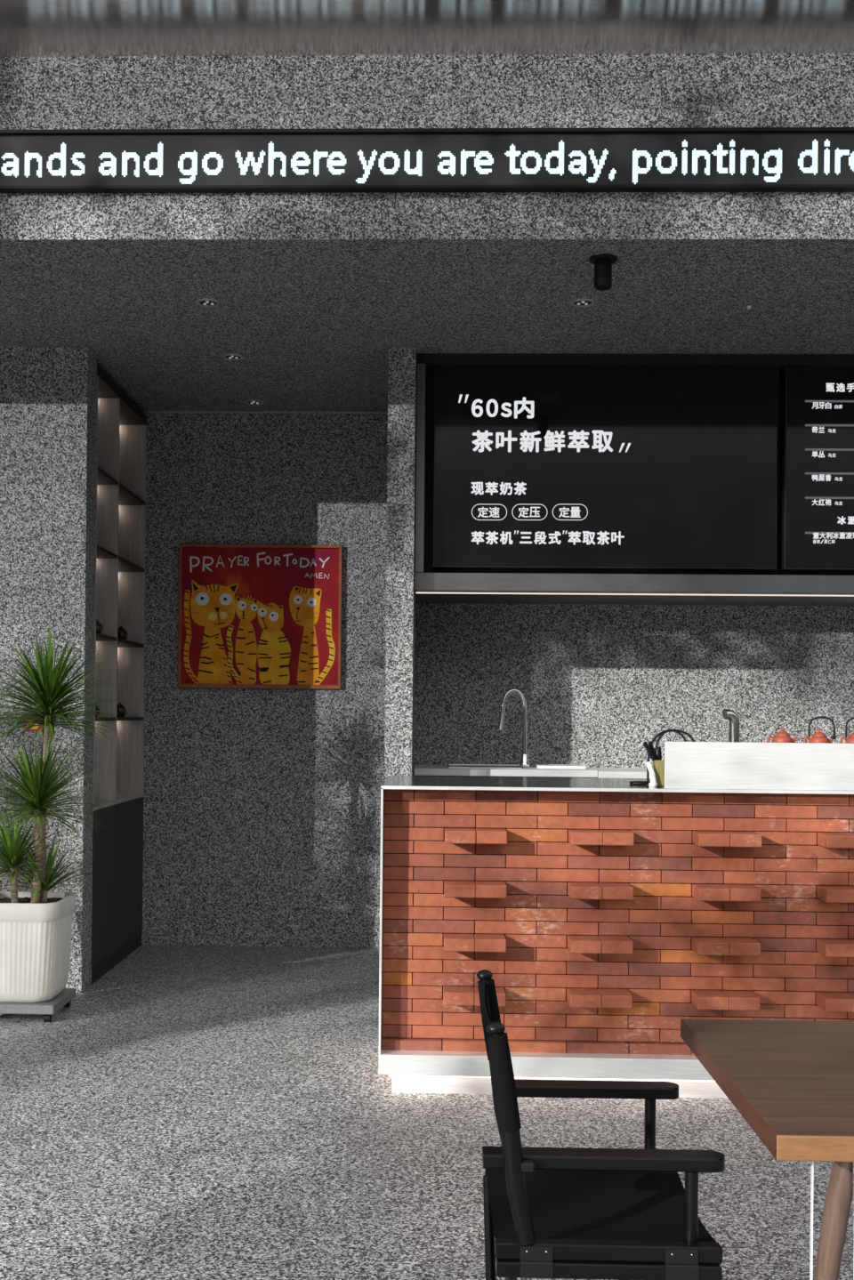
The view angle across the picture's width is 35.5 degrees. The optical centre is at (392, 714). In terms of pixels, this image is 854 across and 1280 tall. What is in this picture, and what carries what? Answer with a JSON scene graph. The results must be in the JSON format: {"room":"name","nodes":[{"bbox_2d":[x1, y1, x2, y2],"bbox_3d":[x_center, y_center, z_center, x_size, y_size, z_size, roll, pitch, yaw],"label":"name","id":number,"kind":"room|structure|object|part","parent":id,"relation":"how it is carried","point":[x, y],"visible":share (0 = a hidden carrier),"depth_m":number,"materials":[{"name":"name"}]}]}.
{"room":"tea shop","nodes":[
{"label":"tea shop","id":0,"kind":"room"},
{"bbox_2d":[0,346,96,992],"bbox_3d":[-3.005,-0.249,7.159,2.780,3.400,0.200,1,0,2],"label":"wall","id":1,"kind":"structure","parent":0,"point":[48,395],"depth_m":7.03,"materials":[{"name":"stone"}]},
{"bbox_2d":[24,715,44,731],"bbox_3d":[-1.878,0.044,7.020,0.114,0.083,0.013,1,0,2],"label":"wall sign","id":2,"kind":"object","parent":1,"relation":"attached to","point":[36,728],"visible":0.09,"depth_m":7.01,"materials":[{"name":"yellow"}]},
{"bbox_2d":[141,410,387,948],"bbox_3d":[-1.154,-0.231,8.586,2.400,3.400,0.200,1,0,2],"label":"wall","id":3,"kind":"structure","parent":0,"point":[261,807],"depth_m":8.47,"materials":[{"name":"stone"}]},
{"bbox_2d":[177,544,342,689],"bbox_3d":[-0.839,-0.622,8.454,1.034,0.908,0.043,1,0,2],"label":"framed painting","id":4,"kind":"object","parent":3,"relation":"attached to","point":[251,615],"visible":1,"depth_m":8.46,"materials":[{"name":"paper"}]},
{"bbox_2d":[147,410,387,413],"bbox_3d":[-0.770,-1.921,8.473,1.582,0.012,0.006,1,0,2],"label":"trim","id":5,"kind":"structure","parent":3,"relation":"attached to","point":[236,412],"depth_m":8.47,"materials":[{"name":"grey"}]},
{"bbox_2d":[384,347,417,780],"bbox_3d":[0.056,-0.220,7.712,0.144,3.400,1.480,1,0,2],"label":"wall","id":6,"kind":"structure","parent":0,"point":[402,371],"depth_m":6.97,"materials":[{"name":"stone"}]},
{"bbox_2d":[0,944,810,1279],"bbox_3d":[-0.991,1.571,0.853,16.000,0.200,15.650,1,0,2],"label":"floor","id":7,"kind":"structure","parent":0,"point":[192,1112],"depth_m":4.62,"materials":[{"name":"stone"}]},
{"bbox_2d":[0,988,76,1022],"bbox_3d":[-1.801,1.419,6.526,0.405,0.088,0.405,1,0,2],"label":"trolley","id":8,"kind":"object","parent":7,"relation":"on","point":[49,1008],"visible":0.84,"depth_m":6.33,"materials":[{"name":"grey plastic"}]},
{"bbox_2d":[0,891,75,1002],"bbox_3d":[-1.801,1.134,6.529,0.422,0.482,0.422,1,0,2],"label":"pot","id":9,"kind":"object","parent":8,"relation":"on","point":[36,933],"depth_m":6.34,"materials":[{"name":"beige ceramic"}]},
{"bbox_2d":[0,622,126,1002],"bbox_3d":[-1.711,0.447,6.542,0.813,1.858,0.878,1,0,2],"label":"dracaena","id":10,"kind":"object","parent":8,"relation":"on","point":[36,925],"visible":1,"depth_m":6.45,"materials":[{"name":"green plant"}]},
{"bbox_2d":[91,364,146,984],"bbox_3d":[-1.785,-0.220,7.867,0.380,3.365,1.255,1,0,2],"label":"tall cabinet","id":11,"kind":"object","parent":7,"relation":"on","point":[121,441],"visible":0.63,"depth_m":7.83,"materials":[{"name":"grey laminate"}]},
{"bbox_2d":[95,705,99,716],"bbox_3d":[-1.671,-0.032,7.431,0.080,0.092,0.080,1,0,2],"label":"jar","id":12,"kind":"object","parent":11,"relation":"on","point":[97,706],"visible":0.11,"depth_m":7.41,"materials":[{"name":"brown ceramic"}]},
{"bbox_3d":[-1.630,0.950,7.362,0.020,0.854,0.255,1,0,2],"label":"door","id":13,"kind":"part","parent":11,"relation":"part of","materials":[{"name":"grey laminate"}]},
{"bbox_2d":[96,619,103,633],"bbox_3d":[-1.662,-0.494,7.471,0.080,0.092,0.080,1,0,2],"label":"jar","id":14,"kind":"object","parent":11,"relation":"on","point":[99,626],"visible":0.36,"depth_m":7.45,"materials":[{"name":"brown ceramic"}]},
{"bbox_3d":[-1.623,0.950,7.618,0.020,0.854,0.252,1,0,2],"label":"door","id":15,"kind":"part","parent":11,"relation":"part of","materials":[{"name":"grey laminate"}]},
{"bbox_2d":[116,701,126,716],"bbox_3d":[-1.650,-0.031,8.070,0.080,0.092,0.080,1,0,2],"label":"jar","id":16,"kind":"object","parent":11,"relation":"on","point":[121,710],"visible":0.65,"depth_m":8.04,"materials":[{"name":"brown ceramic"}]},
{"bbox_3d":[-1.759,-1.872,7.866,0.360,0.060,1.255,1,0,2],"label":"panel","id":17,"kind":"part","parent":11,"relation":"part of","materials":[{"name":"black wood"}]},
{"bbox_2d":[117,626,127,639],"bbox_3d":[-1.642,-0.493,8.070,0.080,0.092,0.080,1,0,2],"label":"jar","id":18,"kind":"object","parent":11,"relation":"on","point":[122,633],"visible":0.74,"depth_m":8.04,"materials":[{"name":"brown ceramic"}]},
{"bbox_3d":[-1.614,0.950,7.933,0.020,0.854,0.372,1,0,2],"label":"door","id":19,"kind":"part","parent":11,"relation":"part of","materials":[{"name":"grey laminate"}]},
{"bbox_3d":[-1.603,0.950,8.305,0.020,0.854,0.367,1,0,2],"label":"door","id":20,"kind":"part","parent":11,"relation":"part of","materials":[{"name":"grey laminate"}]},
{"bbox_2d":[414,763,650,778],"bbox_3d":[1.865,0.897,7.592,3.488,1.201,0.515,1,0,2],"label":"bench","id":21,"kind":"object","parent":7,"relation":"on","point":[451,769],"visible":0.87,"depth_m":7.39,"materials":[{"name":"metal"}]},
{"bbox_2d":[497,687,534,767],"bbox_3d":[0.705,0.074,7.631,0.214,0.455,0.084,1,0,2],"label":"kitchen faucet","id":22,"kind":"object","parent":21,"relation":"on","point":[524,756],"visible":0.98,"depth_m":7.63,"materials":[{"name":"silver metal"}]},
{"bbox_3d":[0.694,0.037,7.638,0.155,0.380,0.029,1,0,-3],"label":"spout","id":23,"kind":"part","parent":22,"relation":"part of","materials":[{"name":"silver metal"}]},
{"bbox_2d":[476,969,724,1279],"bbox_3d":[0.401,1.028,2.725,0.454,0.912,0.557,1,0,2],"label":"chair","id":24,"kind":"object","parent":7,"relation":"on","point":[550,1212],"visible":1,"depth_m":2.51,"materials":[{"name":"black wood"}]},
{"bbox_3d":[0.237,0.784,2.979,0.088,0.393,0.027,1,0,2],"label":"post","id":25,"kind":"part","parent":24,"relation":"part of","materials":[{"name":"black wood"}]},
{"bbox_3d":[0.214,0.681,2.727,0.064,0.179,0.549,1,0,2],"label":"backrest","id":26,"kind":"part","parent":24,"relation":"part of","materials":[{"name":"black fabric"}]},
{"bbox_3d":[0.223,0.784,2.473,0.088,0.393,0.027,1,0,2],"label":"post","id":27,"kind":"part","parent":24,"relation":"part of","materials":[{"name":"black wood"}]},
{"bbox_3d":[0.266,1.011,2.463,0.060,0.056,0.009,1,0,2],"label":"hinge plate","id":28,"kind":"part","parent":24,"relation":"part of","materials":[{"name":"black metal"}]},
{"bbox_3d":[0.446,0.835,2.973,0.382,0.027,0.054,1,0,2],"label":"armrest","id":29,"kind":"part","parent":24,"relation":"part of","materials":[{"name":"black wood"}]},
{"bbox_3d":[0.408,0.999,2.728,0.416,0.025,0.493,1,0,2],"label":"seat","id":30,"kind":"part","parent":24,"relation":"part of","materials":[{"name":"black fabric"}]},
{"bbox_3d":[0.396,0.834,2.505,0.452,0.027,0.054,1,0,2],"label":"armrest","id":31,"kind":"part","parent":24,"relation":"part of","materials":[{"name":"black wood"}]},
{"bbox_3d":[0.400,0.996,2.479,0.418,0.030,0.030,1,0,2],"label":"seat rail","id":32,"kind":"part","parent":24,"relation":"part of","materials":[{"name":"black wood"}]},
{"bbox_3d":[0.400,1.028,2.473,0.414,0.028,0.030,1,0,2],"label":"rail","id":33,"kind":"part","parent":24,"relation":"part of","materials":[{"name":"black wood"}]},
{"bbox_3d":[0.573,0.915,2.970,0.024,0.140,0.025,1,0,2],"label":"arm post","id":34,"kind":"part","parent":24,"relation":"part of","materials":[{"name":"black wood"}]},
{"bbox_3d":[0.533,1.013,2.456,0.060,0.056,0.009,1,0,2],"label":"hinge plate","id":35,"kind":"part","parent":24,"relation":"part of","materials":[{"name":"black metal"}]},
{"bbox_3d":[0.560,0.915,2.500,0.024,0.140,0.025,1,0,2],"label":"arm post","id":36,"kind":"part","parent":24,"relation":"part of","materials":[{"name":"black wood"}]},
{"bbox_2d":[378,775,853,1098],"bbox_3d":[1.674,0.894,5.571,3.426,1.204,0.906,1,0,2],"label":"bar counter","id":37,"kind":"object","parent":7,"relation":"on","point":[603,915],"depth_m":5.26,"materials":[{"name":"red brick"}]},
{"bbox_2d":[381,775,664,788],"bbox_3d":[1.680,0.298,5.584,3.426,0.010,0.880,1,0,2],"label":"countertop","id":38,"kind":"structure","parent":37,"relation":"on","point":[391,780],"depth_m":5.57,"materials":[{"name":"stone"}]},
{"bbox_2d":[629,780,650,784],"bbox_3d":[1.018,0.280,5.483,0.067,0.014,0.081,1,0,-43],"label":"coiled cord","id":39,"kind":"object","parent":37,"relation":"on","point":[631,782],"visible":0.93,"depth_m":5.46,"materials":[{"name":"black rubber"}]},
{"bbox_2d":[645,761,657,787],"bbox_3d":[1.039,0.237,5.334,0.034,0.100,0.047,1,0,-21],"label":"white peeler","id":40,"kind":"object","parent":37,"relation":"on","point":[653,783],"visible":1,"depth_m":5.33,"materials":[{"name":"plastic"}]},
{"bbox_2d":[652,759,664,786],"bbox_3d":[1.077,0.235,5.391,0.044,0.104,0.070,1,0,2],"label":"block","id":41,"kind":"object","parent":37,"relation":"on","point":[658,766],"visible":0.66,"depth_m":5.36,"materials":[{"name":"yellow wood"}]},
{"bbox_2d":[643,740,656,762],"bbox_3d":[1.055,0.179,5.386,0.091,0.145,0.013,1,0,2],"label":"kitchen knife","id":42,"kind":"object","parent":41,"relation":"in","point":[648,748],"visible":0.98,"depth_m":5.38,"materials":[{"name":"black wood"}]},
{"bbox_2d":[647,740,659,760],"bbox_3d":[1.069,0.181,5.398,0.074,0.147,0.013,1,0,2],"label":"kitchen knife","id":43,"kind":"object","parent":41,"relation":"in","point":[650,744],"visible":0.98,"depth_m":5.39,"materials":[{"name":"black wood"}]},
{"bbox_2d":[657,746,661,759],"bbox_3d":[1.084,0.194,5.409,0.024,0.132,0.013,1,0,2],"label":"kitchen knife","id":44,"kind":"object","parent":41,"relation":"in","point":[659,752],"visible":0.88,"depth_m":5.40,"materials":[{"name":"black wood"}]},
{"bbox_2d":[654,731,686,751],"bbox_3d":[1.159,0.172,5.539,0.155,0.223,0.030,1,0,2],"label":"cable","id":45,"kind":"object","parent":37,"relation":"on","point":[679,733],"visible":0.44,"depth_m":5.54,"materials":[{"name":"black rubber"}]},
{"bbox_2d":[646,729,695,781],"bbox_3d":[1.154,0.171,5.479,0.222,0.225,0.030,1,0,2],"label":"cable","id":46,"kind":"object","parent":37,"relation":"on","point":[666,730],"visible":0.65,"depth_m":5.48,"materials":[{"name":"black rubber"}]},
{"bbox_2d":[722,708,739,742],"bbox_3d":[1.445,0.134,5.680,0.086,0.314,0.068,1,0,-8],"label":"tap","id":47,"kind":"object","parent":37,"relation":"on","point":[728,714],"visible":0.51,"depth_m":5.66,"materials":[{"name":"metal"}]},
{"bbox_2d":[664,741,853,790],"bbox_3d":[2.224,0.207,5.347,2.326,0.183,0.424,1,0,2],"label":"counter panel","id":48,"kind":"object","parent":37,"relation":"on","point":[688,765],"visible":1,"depth_m":5.16,"materials":[{"name":"metal"}]},
{"bbox_2d":[766,727,797,742],"bbox_3d":[1.580,0.094,5.407,0.104,0.086,0.080,1,0,37],"label":"teapot","id":49,"kind":"object","parent":48,"relation":"on","point":[782,736],"visible":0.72,"depth_m":5.39,"materials":[{"name":"red ceramic"}]},
{"bbox_3d":[1.533,0.104,5.409,0.031,0.044,0.010,1,0,2],"label":"handle","id":50,"kind":"part","parent":49,"relation":"part of","materials":[{"name":"red ceramic"}]},
{"bbox_3d":[1.581,0.069,5.407,0.055,0.035,0.055,1,0,2],"label":"lid","id":51,"kind":"part","parent":49,"relation":"part of","materials":[{"name":"red ceramic"}]},
{"bbox_2d":[803,716,836,743],"bbox_3d":[1.730,0.072,5.403,0.109,0.133,0.082,1,0,37],"label":"teapot","id":52,"kind":"object","parent":48,"relation":"on","point":[818,736],"visible":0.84,"depth_m":5.39,"materials":[{"name":"red ceramic"}]},
{"bbox_3d":[1.680,0.106,5.404,0.031,0.044,0.010,1,0,2],"label":"handle","id":53,"kind":"part","parent":52,"relation":"part of","materials":[{"name":"red ceramic"}]},
{"bbox_3d":[1.728,0.070,5.403,0.055,0.035,0.055,1,0,2],"label":"lid","id":54,"kind":"part","parent":52,"relation":"part of","materials":[{"name":"red ceramic"}]},
{"bbox_3d":[1.739,0.049,5.403,0.113,0.087,0.012,1,0,2],"label":"bail handle","id":55,"kind":"part","parent":52,"relation":"part of","materials":[{"name":"black metal"}]},
{"bbox_2d":[839,716,853,743],"bbox_3d":[1.878,0.073,5.399,0.109,0.133,0.082,1,0,37],"label":"teapot","id":56,"kind":"object","parent":48,"relation":"on","point":[849,740],"visible":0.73,"depth_m":5.39,"materials":[{"name":"red ceramic"}]},
{"bbox_3d":[1.828,0.107,5.400,0.031,0.044,0.010,1,0,2],"label":"handle","id":57,"kind":"part","parent":56,"relation":"part of","materials":[{"name":"red ceramic"}]},
{"bbox_3d":[1.887,0.051,5.398,0.113,0.087,0.012,1,0,2],"label":"bail handle","id":58,"kind":"part","parent":56,"relation":"part of","materials":[{"name":"black metal"}]},
{"bbox_2d":[680,1018,853,1279],"bbox_3d":[1.425,1.120,2.767,1.487,0.752,0.899,1,0,2],"label":"dining table","id":59,"kind":"object","parent":7,"relation":"on","point":[792,1082],"visible":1,"depth_m":2.60,"materials":[{"name":"brown wood"}]},
{"bbox_3d":[0.786,1.136,2.388,0.072,0.703,0.009,1,0,2],"label":"acrylic leg","id":60,"kind":"part","parent":59,"relation":"part of","materials":[{"name":"white"}]},
{"bbox_2d":[0,240,853,411],"bbox_3d":[-0.281,-1.998,7.035,8.200,0.150,3.253,1,0,2],"label":"ceiling","id":61,"kind":"structure","parent":0,"point":[314,325],"depth_m":6.25,"materials":[{"name":"paint"}]},
{"bbox_2d":[195,298,220,306],"bbox_3d":[-0.862,-1.925,6.239,0.116,0.012,0.116,1,0,2],"label":"recessed light","id":62,"kind":"object","parent":61,"relation":"in","point":[205,302],"visible":1,"depth_m":6.24,"materials":[{"name":"black"}]},
{"bbox_2d":[222,354,243,360],"bbox_3d":[-0.859,-1.925,7.184,0.116,0.012,0.116,1,0,2],"label":"recessed light","id":63,"kind":"object","parent":61,"relation":"in","point":[229,357],"visible":1,"depth_m":7.18,"materials":[{"name":"black"}]},
{"bbox_2d":[244,400,264,404],"bbox_3d":[-0.851,-1.925,8.226,0.116,0.012,0.116,1,0,2],"label":"recessed light","id":64,"kind":"object","parent":61,"relation":"in","point":[250,402],"visible":1,"depth_m":8.23,"materials":[{"name":"black"}]},
{"bbox_2d":[570,298,595,306],"bbox_3d":[0.881,-1.909,6.186,0.116,0.012,0.116,1,0,2],"label":"recessed light","id":65,"kind":"object","parent":61,"relation":"in","point":[578,302],"visible":1,"depth_m":6.18,"materials":[{"name":"black"}]},
{"bbox_2d":[588,253,617,290],"bbox_3d":[0.882,-1.851,5.594,0.120,0.122,0.120,1,0,2],"label":"spotlight","id":66,"kind":"object","parent":61,"relation":"attached to","point":[602,263],"visible":1,"depth_m":5.56,"materials":[{"name":"black metal"}]},
{"bbox_2d":[414,353,853,606],"bbox_3d":[1.879,-1.270,7.440,3.492,1.263,0.820,1,0,2],"label":"screen housing","id":67,"kind":"object","parent":61,"relation":"hanging from","point":[776,587],"visible":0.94,"depth_m":7.08,"materials":[{"name":"grey metal"}]},
{"bbox_3d":[0.149,-1.310,7.159,0.046,1.107,0.160,1,0,2],"label":"panel","id":68,"kind":"part","parent":67,"relation":"part of","materials":[{"name":"grey metal"}]},
{"bbox_2d":[432,366,778,571],"bbox_3d":[1.132,-1.318,7.149,1.822,1.073,0.104,1,0,2],"label":"screen","id":69,"kind":"object","parent":67,"relation":"hanging from","point":[562,468],"visible":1,"depth_m":7.10,"materials":[{"name":"black glass"}]},
{"bbox_2d":[779,366,853,571],"bbox_3d":[2.829,-1.302,7.101,1.494,1.073,0.104,1,0,2],"label":"screen","id":70,"kind":"object","parent":67,"relation":"hanging from","point":[817,523],"visible":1,"depth_m":7.07,"materials":[{"name":"black glass"}]},
{"bbox_2d":[0,53,853,240],"bbox_3d":[-0.323,-2.423,5.403,8.200,1.000,0.012,1,0,2],"label":"wall","id":71,"kind":"structure","parent":0,"point":[720,90],"depth_m":5.38,"materials":[{"name":"stone"}]},
{"bbox_2d":[0,127,853,193],"bbox_3d":[0.024,-2.225,5.357,6.920,0.234,0.060,1,0,2],"label":"led sign","id":72,"kind":"object","parent":71,"relation":"attached to","point":[634,159],"visible":1,"depth_m":5.34,"materials":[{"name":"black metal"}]},
{"bbox_2d":[0,0,853,56],"bbox_3d":[-0.332,-2.777,4.980,8.200,0.222,0.835,1,0,2],"label":"ceiling","id":73,"kind":"structure","parent":0,"point":[28,28],"depth_m":5.26,"materials":[{"name":"speckled granite"}]},
{"bbox_2d":[413,601,853,775],"bbox_3d":[1.982,-0.201,7.947,3.694,3.400,0.200,1,0,2],"label":"wall","id":74,"kind":"structure","parent":0,"point":[597,682],"depth_m":7.87,"materials":[{"name":"stone"}]}
]}

